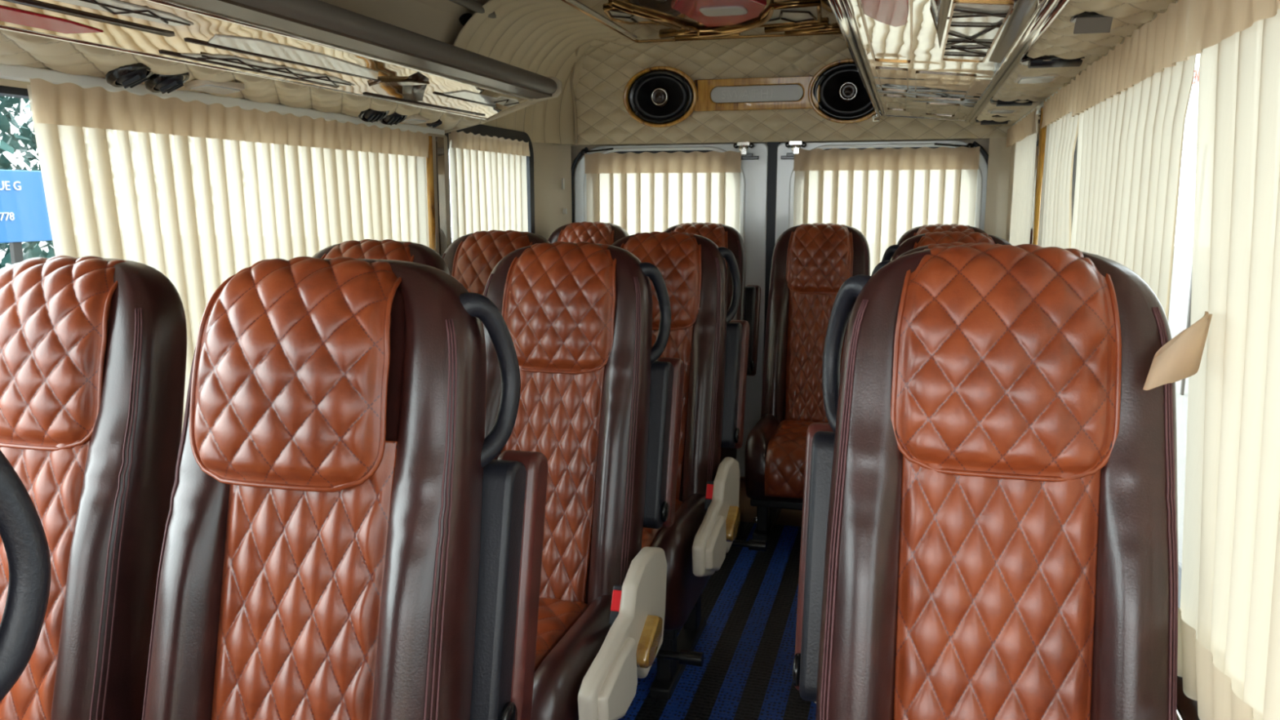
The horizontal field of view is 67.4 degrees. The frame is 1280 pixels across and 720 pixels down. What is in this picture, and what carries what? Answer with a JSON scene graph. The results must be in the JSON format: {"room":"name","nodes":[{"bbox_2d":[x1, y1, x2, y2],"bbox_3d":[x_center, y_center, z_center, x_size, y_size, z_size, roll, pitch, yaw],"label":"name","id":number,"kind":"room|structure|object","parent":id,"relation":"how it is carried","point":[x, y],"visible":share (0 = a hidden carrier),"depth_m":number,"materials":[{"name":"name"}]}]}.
{"room":"vehicle interior","nodes":[
{"label":"vehicle interior","id":0,"kind":"room"},
{"bbox_2d":[0,78,552,144],"bbox_3d":[-1.108,0.008,1.499,0.050,1.792,5.450,3,10,15],"label":"wall","id":1,"kind":"structure","parent":0,"point":[6,82],"depth_m":1.59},
{"bbox_2d":[0,85,29,98],"bbox_3d":[-1.094,-0.080,1.536,0.040,0.773,3.015,3,10,15],"label":"window","id":2,"kind":"structure","parent":1,"relation":"in","point":[10,91],"depth_m":1.60,"materials":[{"name":"black glass"}]},
{"bbox_2d":[0,63,444,135],"bbox_3d":[-1.037,-0.464,1.527,0.030,0.022,3.090,3,10,15],"label":"trim","id":3,"kind":"structure","parent":1,"relation":"attached to","point":[17,73],"depth_m":1.94,"materials":[{"name":"white plastic"}]},
{"bbox_2d":[26,78,428,428],"bbox_3d":[-0.828,-0.204,2.291,0.038,0.749,1.370,3,10,15],"label":"curtain","id":4,"kind":"object","parent":1,"relation":"hanging from","point":[197,193],"visible":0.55,"depth_m":2.00,"materials":[{"name":"beige fabric"}]},
{"bbox_2d":[0,0,562,133],"bbox_3d":[-0.835,-0.539,1.517,0.414,0.163,3.003,3,10,15],"label":"rack","id":5,"kind":"object","parent":1,"relation":"attached to","point":[317,55],"visible":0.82,"depth_m":1.80,"materials":[{"name":"beige paint"}]},
{"bbox_2d":[105,62,152,88],"bbox_3d":[-0.903,-0.506,1.701,0.078,0.050,0.081,4,10,24],"label":"air vent","id":6,"kind":"object","parent":5,"relation":"attached to","point":[131,75],"visible":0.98,"depth_m":1.68,"materials":[{"name":"black plastic"}]},
{"bbox_2d":[144,72,189,93],"bbox_3d":[-0.879,-0.521,1.786,0.078,0.050,0.081,4,10,24],"label":"air vent","id":7,"kind":"object","parent":5,"relation":"attached to","point":[163,84],"visible":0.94,"depth_m":1.77,"materials":[{"name":"black plastic"}]},
{"bbox_2d":[184,79,244,94],"bbox_3d":[-0.839,-0.540,1.895,0.060,0.022,0.115,3,10,15],"label":"light","id":8,"kind":"object","parent":5,"relation":"attached to","point":[228,87],"visible":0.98,"depth_m":1.88,"materials":[{"name":"beige plastic"}]},
{"bbox_2d":[358,108,389,122],"bbox_3d":[-0.689,-0.640,2.482,0.077,0.050,0.083,7,12,37],"label":"air vent","id":9,"kind":"object","parent":5,"relation":"attached to","point":[369,115],"visible":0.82,"depth_m":2.47,"materials":[{"name":"black plastic"}]},
{"bbox_2d":[379,111,407,125],"bbox_3d":[-0.663,-0.655,2.575,0.077,0.050,0.083,7,12,37],"label":"air vent","id":10,"kind":"object","parent":5,"relation":"attached to","point":[395,118],"visible":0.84,"depth_m":2.57,"materials":[{"name":"black plastic"}]},
{"bbox_2d":[400,114,429,124],"bbox_3d":[-0.630,-0.668,2.667,0.060,0.022,0.095,3,10,15],"label":"light","id":11,"kind":"object","parent":5,"relation":"attached to","point":[415,118],"visible":0.73,"depth_m":2.65,"materials":[{"name":"beige plastic"}]},
{"bbox_2d":[426,119,442,127],"bbox_3d":[-0.597,-0.696,2.801,0.054,0.035,0.057,5,11,26],"label":"air vent","id":12,"kind":"object","parent":5,"relation":"attached to","point":[438,122],"visible":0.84,"depth_m":2.79,"materials":[{"name":"black plastic"}]},
{"bbox_2d":[319,0,489,45],"bbox_3d":[-0.913,-0.751,1.660,0.166,0.337,3.300,3,10,15],"label":"trim","id":13,"kind":"structure","parent":1,"relation":"attached to","point":[442,20],"depth_m":2.74,"materials":[{"name":"beige paint"}]},
{"bbox_2d":[424,133,450,257],"bbox_3d":[-0.631,-0.299,3.009,0.041,0.800,0.128,3,10,15],"label":"trim","id":14,"kind":"structure","parent":1,"relation":"attached to","point":[436,165],"depth_m":2.94,"materials":[{"name":"beige paint"}]},
{"bbox_2d":[448,0,496,18],"bbox_3d":[-0.822,-0.877,1.750,0.032,0.031,2.760,3,10,15],"label":"tube","id":15,"kind":"object","parent":1,"relation":"attached to","point":[475,6],"visible":0.63,"depth_m":2.86,"materials":[{"name":"grey"}]},
{"bbox_2d":[448,130,529,241],"bbox_3d":[-0.516,-0.397,3.392,0.036,0.769,0.651,3,10,15],"label":"curtain","id":16,"kind":"object","parent":1,"relation":"hanging from","point":[488,174],"visible":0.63,"depth_m":3.30,"materials":[{"name":"beige fabric"}]},
{"bbox_2d":[444,124,534,244],"bbox_3d":[-0.559,-0.414,3.421,0.094,0.813,0.760,3,10,15],"label":"window","id":17,"kind":"structure","parent":1,"relation":"in","point":[483,130],"depth_m":3.59,"materials":[{"name":"black rubber"}]},
{"bbox_2d":[453,0,619,144],"bbox_3d":[-0.323,-0.996,3.397,0.357,0.404,0.996,3,10,15],"label":"wall panel","id":18,"kind":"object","parent":1,"relation":"attached to","point":[543,37],"depth_m":3.42,"materials":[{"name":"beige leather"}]},
{"bbox_2d":[531,142,572,239],"bbox_3d":[-0.370,-0.186,3.939,0.048,1.372,0.284,7,12,35],"label":"trim","id":19,"kind":"structure","parent":1,"relation":"attached to","point":[552,162],"depth_m":3.88,"materials":[{"name":"white plastic"}]},
{"bbox_2d":[569,46,579,143],"bbox_3d":[-0.252,-1.053,3.777,0.031,0.386,0.207,-2,10,-10],"label":"trim","id":20,"kind":"structure","parent":1,"relation":"attached to","point":[578,47],"depth_m":3.86,"materials":[{"name":"beige leather"}]},
{"bbox_2d":[738,478,802,526],"bbox_3d":[-0.211,0.958,1.430,1.920,0.060,5.500,3,10,15],"label":"floor","id":21,"kind":"structure","parent":0,"point":[748,513],"depth_m":3.57,"materials":[{"name":"brown plastic"}]},
{"bbox_2d":[0,449,51,702],"bbox_3d":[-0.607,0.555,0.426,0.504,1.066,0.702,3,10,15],"label":"handle","id":22,"kind":"object","parent":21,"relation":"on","point":[22,533],"visible":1,"depth_m":0.61,"materials":[{"name":"plastic"}]},
{"bbox_2d":[0,255,186,719],"bbox_3d":[-0.890,0.423,1.200,0.380,1.071,0.698,3,10,15],"label":"passenger seat","id":23,"kind":"object","parent":21,"relation":"on","point":[93,349],"visible":0.78,"depth_m":1.29,"materials":[{"name":"leather"}]},
{"bbox_2d":[142,256,547,719],"bbox_3d":[-0.367,0.454,0.985,0.515,1.082,0.707,2,10,14],"label":"passenger seat","id":24,"kind":"object","parent":21,"relation":"on","point":[345,537],"visible":1,"depth_m":1.10,"materials":[{"name":"leather"}]},
{"bbox_2d":[312,239,449,274],"bbox_3d":[-0.650,0.307,1.913,0.380,1.066,0.698,3,10,15],"label":"passenger seat","id":25,"kind":"object","parent":21,"relation":"on","point":[387,249],"visible":0.14,"depth_m":2.05,"materials":[{"name":"leather"}]},
{"bbox_2d":[442,230,550,295],"bbox_3d":[-0.472,0.199,2.560,0.380,1.066,0.698,3,10,15],"label":"passenger seat","id":26,"kind":"object","parent":21,"relation":"on","point":[470,259],"visible":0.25,"depth_m":2.68,"materials":[{"name":"leather"}]},
{"bbox_2d":[547,221,629,245],"bbox_3d":[-0.272,0.022,3.622,0.380,1.066,0.698,3,10,15],"label":"passenger seat","id":27,"kind":"object","parent":21,"relation":"on","point":[597,233],"visible":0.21,"depth_m":3.75,"materials":[{"name":"leather"}]},
{"bbox_2d":[482,241,703,719],"bbox_3d":[-0.159,0.329,1.782,0.500,1.066,0.707,3,10,15],"label":"passenger seat","id":28,"kind":"object","parent":21,"relation":"on","point":[602,406],"visible":0.76,"depth_m":1.88,"materials":[{"name":"brown leather"}]},
{"bbox_2d":[530,595,612,719],"bbox_3d":[-0.248,0.576,1.729,0.380,0.246,0.430,3,10,15],"label":"seat cushion","id":29,"kind":"object","parent":28,"relation":"on","point":[572,630],"depth_m":1.62,"materials":[{"name":"leather"}]},
{"bbox_2d":[611,231,766,699],"bbox_3d":[0.050,0.224,2.411,0.500,1.066,0.707,3,10,15],"label":"passenger seat","id":30,"kind":"object","parent":21,"relation":"on","point":[713,347],"visible":0.4,"depth_m":2.49,"materials":[{"name":"brown leather"}]},
{"bbox_2d":[650,493,711,630],"bbox_3d":[-0.038,0.472,2.358,0.380,0.246,0.430,3,10,15],"label":"seat cushion","id":31,"kind":"object","parent":30,"relation":"on","point":[684,588],"depth_m":2.18,"materials":[{"name":"leather"}]},
{"bbox_2d":[663,222,760,462],"bbox_3d":[0.176,0.042,3.503,0.421,1.066,0.713,3,10,15],"label":"passenger seat","id":32,"kind":"object","parent":21,"relation":"on","point":[722,235],"visible":0.2,"depth_m":3.63,"materials":[{"name":"leather"}]},
{"bbox_2d":[720,447,737,462],"bbox_3d":[0.130,0.318,3.443,0.380,0.246,0.430,3,10,15],"label":"seat cushion","id":33,"kind":"object","parent":32,"relation":"on","point":[725,452],"depth_m":3.38,"materials":[{"name":"leather"}]},
{"bbox_2d":[617,521,816,719],"bbox_3d":[0.145,0.829,1.981,0.500,0.012,2.980,3,10,15],"label":"floor mat","id":34,"kind":"object","parent":21,"relation":"on","point":[749,605],"visible":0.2,"depth_m":2.48,"materials":[{"name":"blue carpet"}]},
{"bbox_2d":[744,222,870,541],"bbox_3d":[0.602,0.062,3.381,0.380,1.066,0.698,3,10,15],"label":"passenger seat","id":35,"kind":"object","parent":21,"relation":"on","point":[811,263],"visible":0.76,"depth_m":3.48,"materials":[{"name":"leather"}]},
{"bbox_2d":[744,413,803,503],"bbox_3d":[0.573,0.339,3.321,0.380,0.246,0.430,3,10,15],"label":"seat cushion","id":36,"kind":"object","parent":35,"relation":"on","point":[775,442],"depth_m":3.17,"materials":[{"name":"leather"}]},
{"bbox_2d":[814,241,1001,703],"bbox_3d":[0.537,0.328,1.785,0.500,1.066,0.707,3,10,15],"label":"passenger seat","id":37,"kind":"object","parent":21,"relation":"on","point":[881,264],"visible":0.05,"depth_m":1.96,"materials":[{"name":"brown leather"}]},
{"bbox_2d":[896,223,986,245],"bbox_3d":[1.023,0.082,3.265,0.380,1.066,0.698,3,10,15],"label":"passenger seat","id":38,"kind":"object","parent":21,"relation":"on","point":[922,229],"visible":0.06,"depth_m":3.42,"materials":[{"name":"leather"}]},
{"bbox_2d":[881,231,1012,262],"bbox_3d":[0.740,0.211,2.487,0.500,1.066,0.707,3,10,15],"label":"passenger seat","id":39,"kind":"object","parent":21,"relation":"on","point":[892,252],"visible":0.13,"depth_m":2.62,"materials":[{"name":"brown leather"}]},
{"bbox_2d":[792,243,1178,719],"bbox_3d":[0.309,0.441,1.010,0.520,1.098,0.707,3,10,15],"label":"passenger seat","id":40,"kind":"object","parent":21,"relation":"on","point":[989,518],"visible":1,"depth_m":1.09,"materials":[{"name":"leather"}]},
{"bbox_2d":[552,97,989,146],"bbox_3d":[0.515,-1.053,3.727,1.900,0.408,0.068,3,10,15],"label":"wall","id":41,"kind":"structure","parent":0,"point":[575,97],"depth_m":3.75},
{"bbox_2d":[622,66,697,127],"bbox_3d":[0.080,-1.032,3.767,0.303,0.234,0.053,3,10,16],"label":"speaker","id":42,"kind":"object","parent":41,"relation":"attached to","point":[655,96],"visible":1,"depth_m":3.76},
{"bbox_2d":[571,141,768,476],"bbox_3d":[0.107,-0.184,3.954,0.813,1.383,0.111,3,10,15],"label":"door","id":43,"kind":"structure","parent":41,"relation":"in","point":[754,157],"depth_m":3.81,"materials":[{"name":"white paint"}]},
{"bbox_2d":[580,147,613,155],"bbox_3d":[-0.175,-0.846,3.896,0.138,0.027,0.024,3,10,15],"label":"curtain rod","id":44,"kind":"object","parent":43,"relation":"attached to","point":[583,151],"visible":1,"depth_m":3.90,"materials":[{"name":"black"}]},
{"bbox_2d":[584,151,741,235],"bbox_3d":[0.086,-0.473,3.874,0.641,0.719,0.033,3,10,15],"label":"curtain","id":45,"kind":"object","parent":44,"relation":"hanging from","point":[645,192],"visible":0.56,"depth_m":3.83,"materials":[{"name":"beige fabric"}]},
{"bbox_2d":[693,75,819,111],"bbox_3d":[0.445,-1.016,3.670,0.482,0.119,0.026,3,10,15],"label":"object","id":46,"kind":"object","parent":41,"relation":"attached to","point":[787,95],"visible":1,"depth_m":3.66,"materials":[{"name":"brown wood"}]},
{"bbox_2d":[764,142,780,345],"bbox_3d":[0.523,-0.183,3.863,0.046,1.352,0.040,3,10,15],"label":"door frame","id":47,"kind":"structure","parent":41,"relation":"attached to","point":[772,146],"depth_m":3.78,"materials":[{"name":"black rubber"}]},
{"bbox_2d":[570,139,989,478],"bbox_3d":[0.523,-0.183,3.900,1.900,1.420,0.030,3,10,15],"label":"trim","id":48,"kind":"structure","parent":41,"relation":"attached to","point":[984,144],"depth_m":3.92,"materials":[{"name":"beige paint"}]},
{"bbox_2d":[574,24,1012,144],"bbox_3d":[0.502,-1.012,3.479,1.690,0.410,0.400,3,10,15],"label":"wall panel","id":49,"kind":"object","parent":41,"relation":"attached to","point":[611,63],"depth_m":3.69,"materials":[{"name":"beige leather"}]},
{"bbox_2d":[807,58,875,124],"bbox_3d":[0.777,-1.000,3.575,0.303,0.234,0.053,3,10,16],"label":"speaker","id":50,"kind":"object","parent":41,"relation":"attached to","point":[844,99],"visible":0.74,"depth_m":3.57},
{"bbox_2d":[774,140,988,244],"bbox_3d":[0.917,-0.145,3.731,0.796,1.386,0.111,3,10,15],"label":"door","id":51,"kind":"structure","parent":41,"relation":"in","point":[785,174],"depth_m":3.66,"materials":[{"name":"white paint"}]},
{"bbox_2d":[934,142,973,147],"bbox_3d":[1.154,-0.785,3.530,0.138,0.027,0.024,3,10,15],"label":"curtain rod","id":52,"kind":"object","parent":51,"relation":"attached to","point":[970,144],"visible":1,"depth_m":3.52,"materials":[{"name":"black"}]},
{"bbox_2d":[793,146,980,275],"bbox_3d":[0.915,-0.437,3.645,0.672,0.723,0.033,3,10,15],"label":"curtain","id":53,"kind":"object","parent":52,"relation":"hanging from","point":[883,194],"visible":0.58,"depth_m":3.61,"materials":[{"name":"beige fabric"}]},
{"bbox_3d":[-0.211,-0.863,1.126,1.920,0.048,5.500,3,10,15],"label":"ceiling","id":54,"kind":"structure","parent":0,"visible":0},
{"bbox_3d":[0.119,-1.016,2.297,1.800,0.011,2.350,3,10,15],"label":"trim","id":55,"kind":"structure","parent":54,"relation":"attached to","visible":0},
{"bbox_2d":[560,0,842,43],"bbox_3d":[0.137,-1.006,2.401,0.980,0.073,2.355,3,10,15],"label":"ceiling panel","id":56,"kind":"object","parent":55,"relation":"attached to","point":[640,21],"visible":0.94,"depth_m":3.12,"materials":[{"name":"brown metal"}]},
{"bbox_3d":[0.674,0.089,1.008,0.050,1.792,5.450,3,10,15],"label":"wall","id":57,"kind":"structure","parent":0,"visible":0},
{"bbox_2d":[984,137,1011,239],"bbox_3d":[1.306,-0.109,3.478,0.049,1.372,0.287,-1,9,-5],"label":"trim","id":58,"kind":"structure","parent":57,"relation":"attached to","point":[999,156],"depth_m":3.48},
{"bbox_2d":[827,0,1173,125],"bbox_3d":[0.579,-0.591,1.622,0.511,0.108,3.980,3,10,15],"label":"rack","id":59,"kind":"object","parent":57,"relation":"attached to","point":[940,60],"visible":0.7,"depth_m":1.80,"materials":[{"name":"beige paint"}]},
{"bbox_2d":[975,119,1009,124],"bbox_3d":[1.226,-0.826,3.325,0.120,0.020,0.100,3,10,15],"label":"air vent","id":60,"kind":"object","parent":59,"relation":"attached to","point":[984,122],"visible":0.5,"depth_m":3.31,"materials":[{"name":"black plastic"}]},
{"bbox_2d":[991,115,1006,117],"bbox_3d":[1.167,-0.795,3.116,0.050,0.012,0.044,3,10,15],"label":"switch box","id":61,"kind":"object","parent":59,"relation":"attached to","point":[996,116],"visible":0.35,"depth_m":3.10,"materials":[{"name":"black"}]},
{"bbox_2d":[987,108,1016,113],"bbox_3d":[1.106,-0.762,2.928,0.080,0.015,0.090,3,10,15],"label":"light","id":62,"kind":"object","parent":59,"relation":"on","point":[993,110],"visible":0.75,"depth_m":2.90,"materials":[{"name":"beige plastic"}]},
{"bbox_2d":[990,99,1035,106],"bbox_3d":[1.041,-0.717,2.670,0.125,0.020,0.100,3,10,15],"label":"air vent","id":63,"kind":"object","parent":59,"relation":"attached to","point":[998,103],"visible":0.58,"depth_m":2.65,"materials":[{"name":"black plastic"}]},
{"bbox_2d":[1013,73,1059,84],"bbox_3d":[0.887,-0.632,2.149,0.085,0.015,0.115,3,10,15],"label":"light","id":64,"kind":"object","parent":59,"relation":"attached to","point":[1045,78],"visible":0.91,"depth_m":2.12,"materials":[{"name":"beige plastic"}]},
{"bbox_2d":[1019,55,1084,68],"bbox_3d":[0.814,-0.585,1.883,0.128,0.021,0.110,3,10,15],"label":"air vent","id":65,"kind":"object","parent":59,"relation":"attached to","point":[1045,61],"visible":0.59,"depth_m":1.86,"materials":[{"name":"black plastic"}]},
{"bbox_2d":[1070,11,1112,34],"bbox_3d":[0.675,-0.504,1.435,0.056,0.033,0.046,3,10,15],"label":"switch box","id":66,"kind":"object","parent":59,"relation":"attached to","point":[1086,22],"visible":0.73,"depth_m":1.42,"materials":[{"name":"black plastic"}]},
{"bbox_2d":[1005,108,1038,245],"bbox_3d":[1.214,-0.363,3.097,0.040,0.799,0.835,3,10,15],"label":"curtain","id":67,"kind":"object","parent":57,"relation":"hanging from","point":[1022,136],"visible":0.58,"depth_m":2.98,"materials":[{"name":"beige fabric"}]},
{"bbox_2d":[1029,106,1046,244],"bbox_3d":[1.093,-0.263,2.642,0.041,0.850,0.098,3,10,15],"label":"trim","id":68,"kind":"structure","parent":57,"relation":"attached to","point":[1041,135],"depth_m":2.58,"materials":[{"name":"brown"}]},
{"bbox_2d":[1037,79,1079,248],"bbox_3d":[1.002,-0.231,2.341,0.036,0.827,0.518,3,10,15],"label":"curtain","id":69,"kind":"object","parent":57,"relation":"hanging from","point":[1062,128],"visible":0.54,"depth_m":2.26,"materials":[{"name":"beige fabric"}]},
{"bbox_2d":[1011,0,1177,127],"bbox_3d":[0.797,-0.514,1.504,0.028,0.016,4.050,3,10,15],"label":"trim","id":70,"kind":"structure","parent":57,"relation":"attached to","point":[1037,107],"depth_m":2.75,"materials":[{"name":"white"}]},
{"bbox_2d":[1063,0,1179,86],"bbox_3d":[0.777,-0.511,1.487,0.005,0.021,1.606,3,10,15],"label":"trim","id":71,"kind":"structure","parent":57,"relation":"attached to","point":[1154,16],"depth_m":1.61,"materials":[{"name":"beige fabric"}]},
{"bbox_2d":[1071,133,1182,608],"bbox_3d":[0.705,-0.029,1.090,0.040,0.858,3.120,3,10,15],"label":"window","id":72,"kind":"structure","parent":57,"relation":"in","point":[1076,147],"depth_m":2.49,"materials":[{"name":"clear glass"}]},
{"bbox_2d":[1070,0,1195,321],"bbox_3d":[0.811,-0.121,1.671,0.037,0.829,0.888,3,10,15],"label":"curtain","id":73,"kind":"object","parent":57,"relation":"hanging from","point":[1131,103],"visible":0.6,"depth_m":1.47,"materials":[{"name":"beige fabric"}]},
{"bbox_2d":[1176,675,1199,719],"bbox_3d":[0.706,0.615,1.376,0.037,0.535,3.400,3,10,15],"label":"trim","id":74,"kind":"structure","parent":57,"relation":"attached to","point":[1187,708],"depth_m":1.16,"materials":[{"name":"brown wood"}]},
{"bbox_2d":[1177,0,1279,719],"bbox_3d":[0.581,-0.004,0.874,0.040,0.801,0.743,3,10,15],"label":"curtain","id":75,"kind":"object","parent":57,"relation":"hanging from","point":[1228,648],"visible":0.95,"depth_m":0.98,"materials":[{"name":"beige fabric"}]},
{"bbox_2d":[1142,311,1212,390],"bbox_3d":[0.587,-0.010,1.022,0.121,0.080,0.043,-6,11,-32],"label":"tieback","id":76,"kind":"object","parent":75,"relation":"attached to","point":[1180,358],"visible":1,"depth_m":0.99,"materials":[{"name":"beige fabric"}]},
{"label":"outside","id":77,"kind":"structure","parent":0,"visible":0},
{"bbox_2d":[0,238,1193,568],"bbox_3d":[0.000,1.711,0.285,80.000,0.070,80.000,3,10,15],"label":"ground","id":78,"kind":"structure","parent":77,"point":[1183,255],"depth_m":13.38,"materials":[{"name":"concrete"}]},
{"bbox_2d":[0,169,52,264],"bbox_3d":[-2.612,0.174,3.795,0.040,1.830,0.850,3,10,15],"label":"shop sign","id":79,"kind":"object","parent":78,"relation":"on","point":[24,213],"visible":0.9,"depth_m":3.92,"materials":[{"name":"blue"}]},
{"bbox_2d":[0,95,55,268],"bbox_3d":[-4.142,-1.113,6.026,2.062,3.634,5.999,3,10,15],"label":"tree","id":80,"kind":"object","parent":78,"relation":"on","point":[9,143],"visible":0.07,"depth_m":6.08,"materials":[{"name":"green plant"}]},
{"bbox_2d":[1186,266,1192,328],"bbox_3d":[4.771,-0.531,8.267,0.046,0.539,0.111,3,10,15],"label":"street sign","id":81,"kind":"object","parent":78,"relation":"on","point":[1188,319],"depth_m":8.37,"materials":[{"name":"white metal"}]},
{"bbox_2d":[1182,53,1199,151],"bbox_3d":[4.905,-2.272,8.463,0.046,0.816,0.455,3,10,15],"label":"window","id":82,"kind":"structure","parent":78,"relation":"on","point":[1189,140],"depth_m":8.49,"materials":[{"name":"white"}]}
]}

